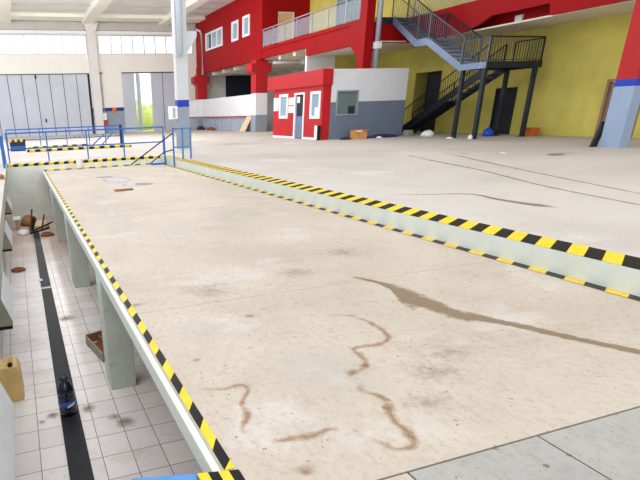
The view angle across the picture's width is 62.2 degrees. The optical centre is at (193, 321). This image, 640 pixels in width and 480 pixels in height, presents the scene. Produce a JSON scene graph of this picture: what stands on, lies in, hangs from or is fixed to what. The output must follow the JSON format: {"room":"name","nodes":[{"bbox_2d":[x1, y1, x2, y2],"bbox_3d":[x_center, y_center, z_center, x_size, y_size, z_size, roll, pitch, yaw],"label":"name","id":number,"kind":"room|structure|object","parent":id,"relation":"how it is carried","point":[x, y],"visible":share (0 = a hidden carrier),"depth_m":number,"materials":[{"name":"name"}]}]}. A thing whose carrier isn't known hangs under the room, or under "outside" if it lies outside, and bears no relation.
{"room":"vehicle repair garage","nodes":[
{"label":"vehicle repair garage","id":0,"kind":"room"},
{"bbox_2d":[0,215,7,358],"bbox_3d":[-3.881,-1.288,9.999,0.050,1.600,17.200,-9,23,-16],"label":"wall","id":1,"kind":"structure","parent":0,"point":[3,266],"depth_m":10.51,"materials":[{"name":"paint"}]},
{"bbox_2d":[0,270,12,330],"bbox_3d":[-2.856,-0.362,7.586,0.254,0.458,1.572,-9,23,-16],"label":"lamp","id":2,"kind":"object","parent":1,"relation":"attached to","point":[6,290],"visible":1,"depth_m":7.10,"materials":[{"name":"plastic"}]},
{"bbox_2d":[2,220,11,251],"bbox_3d":[-4.363,-2.016,11.776,0.254,0.458,1.572,-9,23,-16],"label":"lamp","id":3,"kind":"object","parent":1,"relation":"attached to","point":[7,237],"visible":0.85,"depth_m":11.16,"materials":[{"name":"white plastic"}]},
{"bbox_2d":[5,220,11,244],"bbox_3d":[-4.296,-2.060,11.784,0.109,0.336,1.510,-9,23,-16],"label":"diffuser","id":4,"kind":"object","parent":3,"relation":"attached to","point":[8,233],"depth_m":11.41,"materials":[{"name":"white plastic"}]},
{"bbox_2d":[0,382,14,479],"bbox_3d":[-1.633,0.978,4.190,0.254,0.458,1.572,-9,23,-16],"label":"pillar","id":5,"kind":"structure","parent":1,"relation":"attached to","point":[7,436],"depth_m":4.22,"materials":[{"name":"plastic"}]},
{"bbox_2d":[5,194,11,214],"bbox_3d":[-5.950,-3.756,16.186,0.254,0.458,1.572,-9,23,-16],"label":"lamp","id":6,"kind":"object","parent":1,"relation":"attached to","point":[8,207],"visible":0.74,"depth_m":15.56,"materials":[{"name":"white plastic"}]},
{"bbox_2d":[7,194,11,209],"bbox_3d":[-5.883,-3.801,16.194,0.109,0.336,1.510,-9,23,-16],"label":"diffuser","id":7,"kind":"object","parent":6,"relation":"attached to","point":[9,205],"depth_m":15.75,"materials":[{"name":"white plastic"}]},
{"bbox_2d":[6,158,159,219],"bbox_3d":[-3.923,-4.834,18.368,5.750,1.850,0.060,-9,23,-16],"label":"wall","id":8,"kind":"structure","parent":0,"point":[28,189],"depth_m":17.85,"materials":[{"name":"paint"}]},
{"bbox_2d":[3,216,202,479],"bbox_3d":[-1.145,-0.921,11.105,5.750,0.102,17.360,-9,23,-16],"label":"floor","id":9,"kind":"structure","parent":0,"point":[131,432],"depth_m":6.37,"materials":[{"name":"tile"}]},
{"bbox_2d":[0,355,24,400],"bbox_3d":[-2.306,0.706,6.376,0.275,0.533,0.300,-9,23,-16],"label":"jerrycan","id":10,"kind":"object","parent":9,"relation":"on","point":[11,378],"visible":0.91,"depth_m":6.26,"materials":[{"name":"plastic"}]},
{"bbox_2d":[15,220,20,228],"bbox_3d":[-5.719,-3.171,16.473,0.140,0.319,0.100,-9,23,-16],"label":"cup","id":11,"kind":"object","parent":9,"relation":"on","point":[17,222],"visible":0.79,"depth_m":16.44,"materials":[{"name":"brown paper"}]},
{"bbox_2d":[11,267,25,272],"bbox_3d":[-4.105,-1.215,11.869,0.348,0.063,0.421,-9,23,-16],"label":"bark piece","id":12,"kind":"object","parent":9,"relation":"on","point":[16,269],"visible":1,"depth_m":11.80,"materials":[{"name":"brown wood"}]},
{"bbox_2d":[17,229,28,235],"bbox_3d":[-5.268,-2.749,15.654,0.359,0.125,0.640,-9,23,-16],"label":"crumpled paper","id":13,"kind":"object","parent":9,"relation":"on","point":[22,232],"visible":0.99,"depth_m":15.52,"materials":[{"name":"white paper"}]},
{"bbox_2d":[20,215,36,226],"bbox_3d":[-5.559,-3.404,17.029,0.553,0.318,0.875,-9,23,-16],"label":"rag","id":14,"kind":"object","parent":9,"relation":"on","point":[25,221],"visible":0.66,"depth_m":16.79,"materials":[{"name":"brown fabric"}]},
{"bbox_2d":[30,209,32,231],"bbox_3d":[-5.007,-3.089,15.628,0.203,0.709,0.040,6,23,18],"label":"plank","id":15,"kind":"object","parent":9,"relation":"on","point":[31,209],"visible":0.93,"depth_m":15.62,"materials":[{"name":"brown wood"}]},
{"bbox_2d":[29,216,35,229],"bbox_3d":[-5.100,-3.089,16.048,0.243,0.444,0.120,8,24,23],"label":"post","id":16,"kind":"object","parent":9,"relation":"on","point":[33,217],"visible":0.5,"depth_m":16.00,"materials":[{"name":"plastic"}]},
{"bbox_2d":[29,227,49,233],"bbox_3d":[-4.655,-2.731,15.329,0.616,0.149,0.060,-13,25,-25],"label":"bar","id":17,"kind":"object","parent":9,"relation":"on","point":[46,228],"visible":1,"depth_m":15.30,"materials":[{"name":"black metal"}]},
{"bbox_2d":[34,220,48,228],"bbox_3d":[-5.018,-3.211,16.651,0.517,0.210,0.842,-9,23,-16],"label":"sheet","id":18,"kind":"object","parent":9,"relation":"on","point":[38,223],"visible":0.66,"depth_m":16.45,"materials":[{"name":"brown wood"}]},
{"bbox_2d":[32,221,52,231],"bbox_3d":[-4.627,-2.885,15.505,0.662,0.287,0.050,-5,22,-8],"label":"plank","id":19,"kind":"object","parent":9,"relation":"on","point":[51,221],"visible":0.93,"depth_m":15.48,"materials":[{"name":"black wood"}]},
{"bbox_2d":[40,232,53,236],"bbox_3d":[-4.445,-2.651,15.381,0.409,0.094,0.545,-9,23,-16],"label":"rag","id":20,"kind":"object","parent":9,"relation":"on","point":[44,234],"visible":1,"depth_m":15.25,"materials":[{"name":"brown fabric"}]},
{"bbox_2d":[50,189,66,241],"bbox_3d":[-3.793,-3.014,14.371,0.333,1.489,0.360,-9,23,-16],"label":"pillar","id":21,"kind":"structure","parent":9,"relation":"on","point":[58,214],"depth_m":14.26,"materials":[{"name":"green paint"}]},
{"bbox_2d":[33,232,93,479],"bbox_3d":[-2.699,-0.259,9.470,0.235,0.011,14.801,-9,23,-16],"label":"channel","id":22,"kind":"object","parent":9,"relation":"on","point":[78,459],"visible":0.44,"depth_m":6.97,"materials":[{"name":"black metal"}]},
{"bbox_2d":[57,374,76,415],"bbox_3d":[-1.497,0.846,5.939,0.204,0.519,0.206,-9,23,-16],"label":"water bottle","id":23,"kind":"object","parent":22,"relation":"on","point":[66,397],"visible":1,"depth_m":5.88,"materials":[{"name":"blue plastic"}]},
{"bbox_2d":[64,215,90,287],"bbox_3d":[-2.390,-1.452,10.414,0.333,1.489,0.360,-9,23,-16],"label":"pillar","id":24,"kind":"structure","parent":9,"relation":"on","point":[78,259],"depth_m":10.33,"materials":[{"name":"green paint"}]},
{"bbox_2d":[85,330,104,361],"bbox_3d":[-1.335,0.357,7.642,0.385,0.158,0.788,-14,25,-27],"label":"crate","id":25,"kind":"object","parent":9,"relation":"on","point":[97,348],"visible":0.68,"depth_m":7.76,"materials":[{"name":"brown wood"}]},
{"bbox_2d":[95,272,136,389],"bbox_3d":[-0.984,0.114,6.448,0.333,1.489,0.360,-9,23,-16],"label":"pillar","id":26,"kind":"structure","parent":9,"relation":"on","point":[117,343],"depth_m":6.36,"materials":[{"name":"green paint"}]},
{"bbox_2d":[0,20,235,133],"bbox_3d":[-9.237,-21.934,46.008,33.000,9.300,0.300,-9,23,-16],"label":"wall","id":27,"kind":"structure","parent":0,"point":[111,66],"depth_m":46.26,"materials":[{"name":"paint"}]},
{"bbox_2d":[0,34,87,53],"bbox_3d":[-16.978,-23.256,42.689,15.850,1.530,0.080,-9,23,-16],"label":"window","id":28,"kind":"structure","parent":27,"relation":"in","point":[0,34],"depth_m":43.84,"materials":[{"name":"grey metal"}]},
{"bbox_2d":[0,73,94,137],"bbox_3d":[-16.804,-18.677,44.389,15.770,5.200,0.180,-9,23,-16],"label":"door","id":29,"kind":"structure","parent":27,"relation":"in","point":[27,101],"depth_m":45.38,"materials":[{"name":"grey metal"}]},
{"bbox_2d":[0,30,171,34],"bbox_3d":[-12.399,-24.723,43.456,26.400,0.240,0.248,-9,23,-16],"label":"trim","id":30,"kind":"structure","parent":27,"relation":"attached to","point":[1,31],"depth_m":44.05,"materials":[{"name":"white paint"}]},
{"bbox_2d":[84,22,104,133],"bbox_3d":[-8.853,-21.704,45.727,1.300,9.060,0.600,-9,23,-16],"label":"pillar","id":31,"kind":"structure","parent":27,"relation":"attached to","point":[90,28],"depth_m":45.46,"materials":[{"name":"beige concrete"}]},
{"bbox_2d":[103,113,107,124],"bbox_3d":[-8.266,-18.769,47.169,0.450,1.000,0.190,-9,23,-16],"label":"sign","id":32,"kind":"object","parent":31,"relation":"attached to","point":[104,114],"visible":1,"depth_m":47.11,"materials":[{"name":"white plastic"}]},
{"bbox_2d":[0,21,193,31],"bbox_3d":[-12.470,-25.150,43.290,26.300,0.600,0.197,-9,23,-16],"label":"trim","id":33,"kind":"structure","parent":27,"relation":"attached to","point":[14,25],"depth_m":44.03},
{"bbox_2d":[99,72,106,132],"bbox_3d":[-8.330,-20.051,46.794,0.300,5.160,0.160,-9,23,-16],"label":"standpipe","id":34,"kind":"object","parent":27,"relation":"attached to","point":[100,73],"visible":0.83,"depth_m":46.35,"materials":[{"name":"grey metal"}]},
{"bbox_2d":[98,35,192,53],"bbox_3d":[-4.326,-25.250,46.455,8.850,1.530,0.080,-9,23,-16],"label":"window","id":35,"kind":"structure","parent":27,"relation":"in","point":[98,35],"depth_m":45.97,"materials":[{"name":"grey metal"}]},
{"bbox_2d":[121,72,175,131],"bbox_3d":[-4.142,-20.931,48.566,5.400,5.130,0.920,-9,23,-16],"label":"door","id":36,"kind":"structure","parent":27,"relation":"in","point":[162,83],"depth_m":48.11,"materials":[{"name":"grey metal"}]},
{"bbox_2d":[226,75,250,96],"bbox_3d":[4.855,-21.961,50.851,3.550,4.750,0.077,-9,23,-16],"label":"door","id":37,"kind":"structure","parent":27,"relation":"in","point":[238,85],"depth_m":50.16,"materials":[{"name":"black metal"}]},
{"bbox_2d":[11,0,234,15],"bbox_3d":[-6.782,-24.643,39.870,35.000,0.220,10.800,-9,23,-16],"label":"ceiling","id":38,"kind":"structure","parent":0,"point":[122,7],"depth_m":39.38,"materials":[{"name":"grey metal"}]},
{"bbox_2d":[0,0,10,22],"bbox_3d":[-12.684,-21.289,32.937,1.500,0.400,20.980,-9,23,-16],"label":"beam","id":39,"kind":"structure","parent":38,"relation":"attached to","point":[5,5],"depth_m":37.65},
{"bbox_2d":[81,0,112,23],"bbox_3d":[-6.026,-22.338,34.919,0.950,0.400,20.980,-9,23,-16],"label":"beam","id":40,"kind":"structure","parent":38,"relation":"attached to","point":[97,7],"depth_m":38.81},
{"bbox_2d":[11,12,204,22],"bbox_3d":[-8.786,-25.465,42.622,33.000,0.240,1.900,-9,23,-16],"label":"beam","id":41,"kind":"structure","parent":38,"relation":"attached to","point":[14,15],"depth_m":42.43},
{"bbox_2d":[158,0,208,25],"bbox_3d":[0.466,-23.361,36.851,0.850,0.400,20.980,-9,23,-16],"label":"beam","id":42,"kind":"structure","parent":38,"relation":"attached to","point":[191,5],"depth_m":38.70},
{"bbox_2d":[189,100,196,129],"bbox_3d":[-0.499,-19.895,49.106,1.500,2.600,0.200,-9,23,-16],"label":"wall","id":43,"kind":"structure","parent":0,"point":[192,104],"depth_m":49.09,"materials":[{"name":"paint"}]},
{"bbox_2d":[201,94,250,130],"bbox_3d":[2.711,-17.762,43.564,0.220,2.620,11.900,-9,23,-16],"label":"wall","id":44,"kind":"structure","parent":0,"point":[225,113],"depth_m":43.01,"materials":[{"name":"paint"}]},
{"bbox_2d":[195,0,265,73],"bbox_3d":[2.559,-23.140,41.529,0.310,4.480,14.250,-9,23,-16],"label":"wall","id":45,"kind":"structure","parent":0,"point":[244,50],"depth_m":39.99,"materials":[{"name":"red paint"}]},
{"bbox_2d":[196,28,203,74],"bbox_3d":[0.540,-24.620,46.451,0.215,3.881,1.126,-12,24,-24],"label":"downpipe","id":46,"kind":"object","parent":45,"relation":"attached to","point":[198,30],"visible":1,"depth_m":45.86,"materials":[{"name":"white metal"}]},
{"bbox_2d":[205,27,222,50],"bbox_3d":[1.735,-24.118,43.511,0.160,1.370,4.050,-9,23,-16],"label":"window","id":47,"kind":"structure","parent":45,"relation":"in","point":[213,39],"depth_m":43.50,"materials":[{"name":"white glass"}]},
{"bbox_2d":[231,20,237,41],"bbox_3d":[3.219,-22.486,39.389,0.160,1.360,1.300,-9,23,-16],"label":"window","id":48,"kind":"structure","parent":45,"relation":"in","point":[234,25],"depth_m":39.55,"materials":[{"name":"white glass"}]},
{"bbox_2d":[242,14,249,37],"bbox_3d":[3.893,-21.783,37.499,0.160,1.360,1.250,-9,23,-16],"label":"window","id":49,"kind":"structure","parent":45,"relation":"in","point":[245,19],"depth_m":37.59,"materials":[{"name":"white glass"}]},
{"bbox_2d":[267,69,304,126],"bbox_3d":[9.773,-18.908,42.592,0.200,5.000,20.500,-9,23,-16],"label":"wall","id":50,"kind":"structure","parent":0,"point":[270,94],"depth_m":48.94,"materials":[{"name":"paint"}]},
{"bbox_2d":[265,0,309,46],"bbox_3d":[6.559,-21.290,35.734,3.450,3.800,0.200,-9,23,-16],"label":"wall","id":51,"kind":"structure","parent":0,"point":[299,7],"depth_m":35.60,"materials":[{"name":"red paint"}]},
{"bbox_2d":[277,12,293,42],"bbox_3d":[6.473,-20.538,35.977,1.260,2.330,0.140,-9,23,-16],"label":"door","id":52,"kind":"structure","parent":51,"relation":"in","point":[282,16],"depth_m":35.86,"materials":[{"name":"beige wood"}]},
{"bbox_2d":[0,127,639,279],"bbox_3d":[7.218,-9.155,25.853,49.000,0.252,55.400,-9,23,-16],"label":"floor","id":53,"kind":"structure","parent":0,"point":[563,188],"depth_m":11.83,"materials":[{"name":"concrete"}]},
{"bbox_2d":[0,135,6,167],"bbox_3d":[-6.325,-5.632,16.815,0.080,0.960,1.860,-9,23,-16],"label":"guard rail","id":54,"kind":"object","parent":53,"relation":"on","point":[1,138],"visible":0.99,"depth_m":16.17,"materials":[{"name":"blue metal"}]},
{"bbox_2d":[9,139,25,150],"bbox_3d":[-8.774,-8.764,25.297,0.780,0.520,0.980,-9,23,-16],"label":"base cabinet","id":55,"kind":"object","parent":53,"relation":"on","point":[14,143],"visible":0.95,"depth_m":24.89,"materials":[{"name":"blue paint"}]},
{"bbox_2d":[5,124,122,148],"bbox_3d":[-6.822,-9.878,27.221,6.102,1.000,0.488,-9,23,-16],"label":"guard rail","id":56,"kind":"object","parent":53,"relation":"on","point":[120,125],"visible":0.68,"depth_m":27.50,"materials":[{"name":"blue metal"}]},
{"bbox_2d":[26,144,131,152],"bbox_3d":[-5.983,-8.870,25.863,5.000,0.098,3.600,-9,23,-16],"label":"kerb","id":57,"kind":"object","parent":53,"relation":"on","point":[88,144],"visible":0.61,"depth_m":24.30,"materials":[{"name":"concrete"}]},
{"bbox_2d":[28,144,85,147],"bbox_3d":[-7.188,-9.271,26.932,3.100,0.090,0.550,-9,23,-16],"label":"tape","id":58,"kind":"object","parent":57,"relation":"attached to","point":[70,144],"visible":0.66,"depth_m":26.75,"materials":[{"name":"yellow plastic"}]},
{"bbox_2d":[27,144,130,151],"bbox_3d":[-5.480,-8.325,24.462,4.900,0.090,0.450,-9,23,-16],"label":"tape","id":59,"kind":"object","parent":57,"relation":"attached to","point":[128,145],"visible":0.97,"depth_m":24.25,"materials":[{"name":"yellow plastic"}]},
{"bbox_2d":[7,155,159,166],"bbox_3d":[-3.868,-5.744,18.231,5.390,0.075,0.420,-9,23,-16],"label":"tape","id":60,"kind":"object","parent":53,"relation":"on","point":[154,156],"visible":0.91,"depth_m":18.04,"materials":[{"name":"yellow plastic"}]},
{"bbox_2d":[4,126,163,163],"bbox_3d":[-3.844,-6.464,18.569,5.690,1.010,0.060,-9,23,-16],"label":"guard rail","id":61,"kind":"object","parent":53,"relation":"on","point":[45,132],"visible":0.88,"depth_m":18.43,"materials":[{"name":"blue metal"}]},
{"bbox_2d":[171,0,196,147],"bbox_3d":[-0.359,-12.079,21.044,1.000,9.300,0.677,-9,23,-16],"label":"column","id":62,"kind":"structure","parent":53,"relation":"on","point":[182,39],"depth_m":21.40,"materials":[{"name":"paint"}]},
{"bbox_2d":[168,106,177,146],"bbox_3d":[-0.886,-8.511,22.360,0.358,1.740,0.265,-9,23,-16],"label":"electrical box","id":63,"kind":"object","parent":62,"relation":"attached to","point":[172,110],"visible":1,"depth_m":22.05,"materials":[{"name":"white plastic"}]},
{"bbox_2d":[191,74,209,126],"bbox_3d":[0.687,-20.971,48.700,1.560,4.820,0.920,-9,23,-16],"label":"pillar","id":64,"kind":"structure","parent":53,"relation":"on","point":[200,81],"depth_m":48.01,"materials":[{"name":"paint"}]},
{"bbox_2d":[239,116,250,131],"bbox_3d":[4.010,-15.270,39.347,0.400,1.098,1.700,-9,23,-16],"label":"plywood sheet","id":65,"kind":"object","parent":53,"relation":"on","point":[243,128],"visible":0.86,"depth_m":39.30,"materials":[{"name":"beige wood"}]},
{"bbox_2d":[246,60,271,131],"bbox_3d":[4.771,-16.569,37.538,1.590,4.820,0.970,-9,23,-16],"label":"pillar","id":66,"kind":"structure","parent":53,"relation":"on","point":[259,70],"depth_m":37.10,"materials":[{"name":"paint"}]},
{"bbox_2d":[314,125,320,139],"bbox_3d":[6.035,-9.191,24.817,0.215,0.680,0.250,-9,23,-16],"label":"box","id":67,"kind":"object","parent":53,"relation":"on","point":[317,129],"visible":0.94,"depth_m":24.73,"materials":[{"name":"plastic"}]},
{"bbox_2d":[268,68,408,139],"bbox_3d":[7.511,-11.703,27.560,4.920,3.160,5.800,-9,23,-16],"label":"booth","id":68,"kind":"object","parent":53,"relation":"on","point":[341,101],"visible":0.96,"depth_m":25.26,"materials":[{"name":"paint"}]},
{"bbox_2d":[350,129,367,138],"bbox_3d":[8.085,-9.117,24.796,0.717,0.420,0.541,-9,23,-16],"label":"cardboard box","id":69,"kind":"object","parent":53,"relation":"on","point":[354,134],"visible":0.93,"depth_m":24.71,"materials":[{"name":"brown cardboard"}]},
{"bbox_2d":[349,0,375,68],"bbox_3d":[8.631,-14.279,25.642,0.910,9.300,1.300,-9,23,-16],"label":"pillar","id":70,"kind":"structure","parent":53,"relation":"on","point":[361,32],"depth_m":25.19,"materials":[{"name":"red paint"}]},
{"bbox_2d":[372,0,383,67],"bbox_3d":[9.019,-15.422,24.424,0.300,6.090,0.280,-9,23,-16],"label":"downpipe","id":71,"kind":"object","parent":70,"relation":"attached to","point":[377,44],"visible":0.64,"depth_m":24.89,"materials":[{"name":"grey metal"}]},
{"bbox_2d":[367,134,398,137],"bbox_3d":[9.400,-9.259,25.354,2.001,0.170,0.537,-9,23,-16],"label":"tarpaulin","id":72,"kind":"object","parent":53,"relation":"on","point":[375,135],"visible":0.93,"depth_m":25.19,"materials":[{"name":"blue plastic"}]},
{"bbox_2d":[162,155,639,269],"bbox_3d":[2.133,-2.639,9.986,0.395,0.001,20.100,-9,23,-16],"label":"tape","id":73,"kind":"object","parent":53,"relation":"on","point":[590,252],"visible":0.98,"depth_m":6.34,"materials":[{"name":"yellow plastic"}]},
{"bbox_2d":[403,130,413,135],"bbox_3d":[10.875,-9.539,25.770,0.400,0.280,0.300,-11,24,-22],"label":"stone block","id":74,"kind":"object","parent":53,"relation":"on","point":[405,132],"visible":0.96,"depth_m":25.65,"materials":[{"name":"grey stone"}]},
{"bbox_2d":[420,129,434,136],"bbox_3d":[11.501,-9.239,24.925,0.712,0.315,0.629,-9,23,-16],"label":"plastic bag","id":75,"kind":"object","parent":53,"relation":"on","point":[428,133],"visible":0.99,"depth_m":24.75,"materials":[{"name":"white plastic"}]},
{"bbox_2d":[382,0,545,138],"bbox_3d":[11.922,-12.192,23.817,3.298,6.591,7.396,-11,24,-20],"label":"staircase","id":76,"kind":"structure","parent":53,"relation":"on","point":[440,106],"depth_m":22.80,"materials":[{"name":"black metal"}]},
{"bbox_2d":[482,127,493,135],"bbox_3d":[13.565,-8.732,23.386,0.454,0.401,0.439,-9,23,-16],"label":"plastic bag","id":77,"kind":"object","parent":53,"relation":"on","point":[488,131],"visible":0.98,"depth_m":23.26,"materials":[{"name":"blue plastic"}]},
{"bbox_2d":[520,127,539,135],"bbox_3d":[14.865,-8.395,22.499,0.575,0.358,0.560,-9,23,-16],"label":"crate","id":78,"kind":"object","parent":53,"relation":"on","point":[530,131],"visible":0.85,"depth_m":22.31,"materials":[{"name":"orange plastic"}]},
{"bbox_2d":[589,121,604,146],"bbox_3d":[12.805,-5.924,16.105,0.402,0.748,0.128,-6,23,-11],"label":"leaning board","id":79,"kind":"object","parent":53,"relation":"on","point":[597,136],"visible":1,"depth_m":16.09,"materials":[{"name":"black plastic"}]},
{"bbox_2d":[599,0,639,147],"bbox_3d":[12.951,-9.844,14.380,0.400,9.300,1.000,-9,23,-16],"label":"column","id":80,"kind":"structure","parent":53,"relation":"on","point":[625,98],"depth_m":15.28,"materials":[{"name":"red paint"}]},
{"bbox_2d":[305,53,372,71],"bbox_3d":[9.222,-14.635,32.347,4.900,4.860,0.200,-9,23,-16],"label":"wall partition","id":81,"kind":"structure","parent":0,"point":[311,62],"depth_m":31.41,"materials":[{"name":"white paint"}]},
{"bbox_2d":[43,164,639,479],"bbox_3d":[-0.498,-2.435,10.585,4.305,0.192,17.515,-9,23,-16],"label":"platform","id":82,"kind":"object","parent":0,"point":[312,343],"visible":1,"depth_m":4.00,"materials":[{"name":"concrete"}]},
{"bbox_2d":[46,163,149,170],"bbox_3d":[-3.177,-5.487,18.050,4.160,0.001,0.480,-9,23,-16],"label":"tape","id":83,"kind":"object","parent":82,"relation":"on","point":[145,163],"visible":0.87,"depth_m":17.97,"materials":[{"name":"yellow plastic"}]},
{"bbox_2d":[75,159,81,167],"bbox_3d":[-4.010,-5.505,17.755,0.252,0.310,0.240,-9,23,-16],"label":"bucket","id":84,"kind":"object","parent":83,"relation":"on","point":[78,161],"visible":1,"depth_m":17.67,"materials":[{"name":"white plastic"}]},
{"bbox_2d":[114,188,133,190],"bbox_3d":[-1.670,-3.131,12.108,0.420,0.025,0.200,-12,24,-23],"label":"wood offcut","id":85,"kind":"object","parent":82,"relation":"on","point":[125,189],"visible":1,"depth_m":12.06,"materials":[{"name":"brown wood"}]},
{"bbox_2d":[42,170,220,472],"bbox_3d":[-2.523,-2.143,9.972,0.045,0.130,17.515,-9,23,-16],"label":"beam","id":86,"kind":"structure","parent":82,"relation":"attached to","point":[207,463],"depth_m":3.56,"materials":[{"name":"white concrete"}]},
{"bbox_2d":[44,170,234,469],"bbox_3d":[-2.500,-2.253,10.058,0.133,0.001,17.100,-9,23,-16],"label":"tape","id":87,"kind":"object","parent":82,"relation":"on","point":[226,463],"visible":1,"depth_m":3.51,"materials":[{"name":"yellow plastic"}]},
{"bbox_2d":[130,127,191,166],"bbox_3d":[-1.069,-6.059,17.646,2.272,1.229,0.953,10,25,28],"label":"stair handrail","id":88,"kind":"object","parent":82,"relation":"on","point":[189,128],"visible":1,"depth_m":17.11,"materials":[{"name":"blue metal"}]},
{"bbox_2d":[164,164,639,300],"bbox_3d":[1.498,-2.823,11.102,0.115,0.001,17.400,-9,23,-16],"label":"tape","id":89,"kind":"object","parent":82,"relation":"on","point":[592,285],"visible":0.98,"depth_m":6.09,"materials":[{"name":"yellow plastic"}]},
{"bbox_2d":[309,0,475,33],"bbox_3d":[12.883,-16.523,23.481,0.200,3.800,28.750,-9,23,-16],"label":"wall","id":90,"kind":"structure","parent":0,"point":[320,17],"depth_m":33.06,"materials":[{"name":"yellow paint"}]},
{"bbox_2d":[335,0,360,25],"bbox_3d":[9.891,-19.093,31.905,0.150,2.400,3.300,-9,23,-16],"label":"window","id":91,"kind":"structure","parent":90,"relation":"in","point":[353,6],"depth_m":32.09,"materials":[{"name":"white glass"}]},
{"bbox_2d":[160,156,639,296],"bbox_3d":[2.463,-1.230,8.960,0.030,1.850,23.100,-9,23,-16],"label":"wall","id":92,"kind":"structure","parent":0,"point":[621,278],"depth_m":6.15,"materials":[{"name":"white concrete"}]},
{"bbox_2d":[205,0,635,74],"bbox_3d":[10.193,-16.358,30.656,6.500,0.580,43.000,-9,23,-16],"label":"ceiling","id":93,"kind":"structure","parent":0,"point":[626,6],"depth_m":22.85,"materials":[{"name":"beige paint"}]},
{"bbox_2d":[273,60,304,63],"bbox_3d":[6.907,-18.508,36.221,2.757,0.340,0.320,-9,23,-16],"label":"air duct","id":94,"kind":"object","parent":93,"relation":"hanging from","point":[286,61],"visible":0.71,"depth_m":36.14,"materials":[{"name":"silver metal"}]},
{"bbox_2d":[414,71,440,130],"bbox_3d":[13.805,-12.541,28.870,1.200,3.300,2.500,-9,23,-16],"label":"wall","id":95,"kind":"structure","parent":0,"point":[422,80],"depth_m":29.44,"materials":[{"name":"yellow paint"}]},
{"bbox_2d":[421,71,441,131],"bbox_3d":[13.580,-12.313,28.596,0.150,3.100,1.500,-9,23,-16],"label":"door","id":96,"kind":"structure","parent":95,"relation":"in","point":[434,78],"depth_m":28.69,"materials":[{"name":"black metal"}]},
{"bbox_2d":[372,12,639,137],"bbox_3d":[15.060,-11.221,22.871,0.200,5.300,22.600,-9,23,-16],"label":"wall","id":97,"kind":"structure","parent":0,"point":[579,58],"depth_m":21.88,"materials":[{"name":"yellow paint"}]},
{"bbox_2d":[489,87,517,133],"bbox_3d":[14.781,-9.990,24.248,0.180,2.100,1.150,-9,23,-16],"label":"door","id":98,"kind":"structure","parent":97,"relation":"in","point":[511,92],"depth_m":24.21,"materials":[{"name":"black metal"}]},
{"bbox_2d":[594,79,639,137],"bbox_3d":[16.465,-8.159,19.596,0.200,2.210,1.400,-9,23,-16],"label":"door","id":99,"kind":"structure","parent":97,"relation":"in","point":[611,82],"depth_m":19.95,"materials":[{"name":"brown wood"}]},
{"bbox_2d":[383,407,639,479],"bbox_3d":[-1.484,2.264,-0.853,14.030,0.192,5.860,-9,23,-16],"label":"floor","id":100,"kind":"structure","parent":0,"point":[606,448],"depth_m":2.50,"materials":[{"name":"grey tile"}]},
{"bbox_2d":[132,469,244,479],"bbox_3d":[-0.028,0.786,2.467,0.548,0.064,0.095,-2,22,0],"label":"bar","id":101,"kind":"object","parent":100,"relation":"attached to","point":[236,474],"visible":1,"depth_m":2.47,"materials":[{"name":"metal"}]},
{"bbox_3d":[11.291,-14.411,23.742,3.700,0.200,28.750,-9,23,-16],"label":"floor","id":102,"kind":"structure","parent":0,"visible":0},
{"bbox_2d":[260,19,359,58],"bbox_3d":[6.752,-16.639,30.724,0.300,1.120,12.000,-9,23,-16],"label":"fascia","id":103,"kind":"object","parent":102,"relation":"attached to","point":[337,37],"visible":0.76,"depth_m":29.45,"materials":[{"name":"red paint"}]},
{"bbox_2d":[263,0,347,46],"bbox_3d":[6.667,-17.670,30.286,0.070,1.125,11.700,-9,23,-16],"label":"balcony railing","id":104,"kind":"object","parent":103,"relation":"on","point":[343,0],"visible":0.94,"depth_m":29.79,"materials":[{"name":"grey metal"}]},
{"bbox_2d":[373,22,407,42],"bbox_3d":[10.213,-14.562,25.652,3.020,0.890,0.290,-9,23,-16],"label":"beam","id":105,"kind":"structure","parent":102,"relation":"attached to","point":[389,32],"depth_m":25.43,"materials":[{"name":"red paint"}]},
{"bbox_2d":[472,4,549,29],"bbox_3d":[14.281,-11.892,18.755,0.200,0.900,16.300,-9,23,-16],"label":"beam","id":106,"kind":"structure","parent":102,"relation":"attached to","point":[544,10],"depth_m":21.07,"materials":[{"name":"red paint"}]},
{"bbox_2d":[514,14,523,21],"bbox_3d":[13.394,-12.443,20.927,0.090,0.300,0.360,-9,23,-16],"label":"emergency light","id":107,"kind":"object","parent":106,"relation":"attached to","point":[517,17],"visible":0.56,"depth_m":20.86,"materials":[{"name":"white plastic"}]},
{"bbox_2d":[515,15,521,21],"bbox_3d":[13.356,-12.437,20.916,0.010,0.240,0.300,-9,23,-16],"label":"diffuser","id":108,"kind":"object","parent":107,"relation":"attached to","point":[518,17],"depth_m":20.90,"materials":[{"name":"white plastic"}]},
{"bbox_2d":[406,0,628,42],"bbox_3d":[13.463,-11.842,18.480,0.180,1.130,16.300,-9,23,-16],"label":"fascia","id":109,"kind":"object","parent":102,"relation":"attached to","point":[474,14],"visible":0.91,"depth_m":21.31,"materials":[{"name":"red paint"}]},
{"bbox_2d":[413,0,471,16],"bbox_3d":[11.577,-14.917,23.329,0.050,1.030,4.208,-9,23,-16],"label":"balcony balustrade","id":110,"kind":"object","parent":109,"relation":"on","point":[414,0],"visible":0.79,"depth_m":24.06,"materials":[{"name":"grey metal"}]},
{"bbox_3d":[-14.798,-24.341,65.192,36.000,0.250,38.650,-9,23,-16],"label":"ground","id":111,"kind":"structure","parent":0,"visible":0},
{"bbox_2d":[136,100,151,129],"bbox_3d":[-6.857,-23.274,56.529,3.827,3.781,3.891,9,25,25],"label":"bush","id":112,"kind":"object","parent":111,"relation":"on","point":[146,117],"visible":0.21,"depth_m":55.90,"materials":[{"name":"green plant"}]},
{"bbox_2d":[147,104,153,128],"bbox_3d":[-4.657,-24.721,61.255,4.128,2.744,3.991,-9,23,-16],"label":"bush","id":113,"kind":"object","parent":111,"relation":"on","point":[150,111],"visible":0.14,"depth_m":59.90,"materials":[{"name":"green plant"}]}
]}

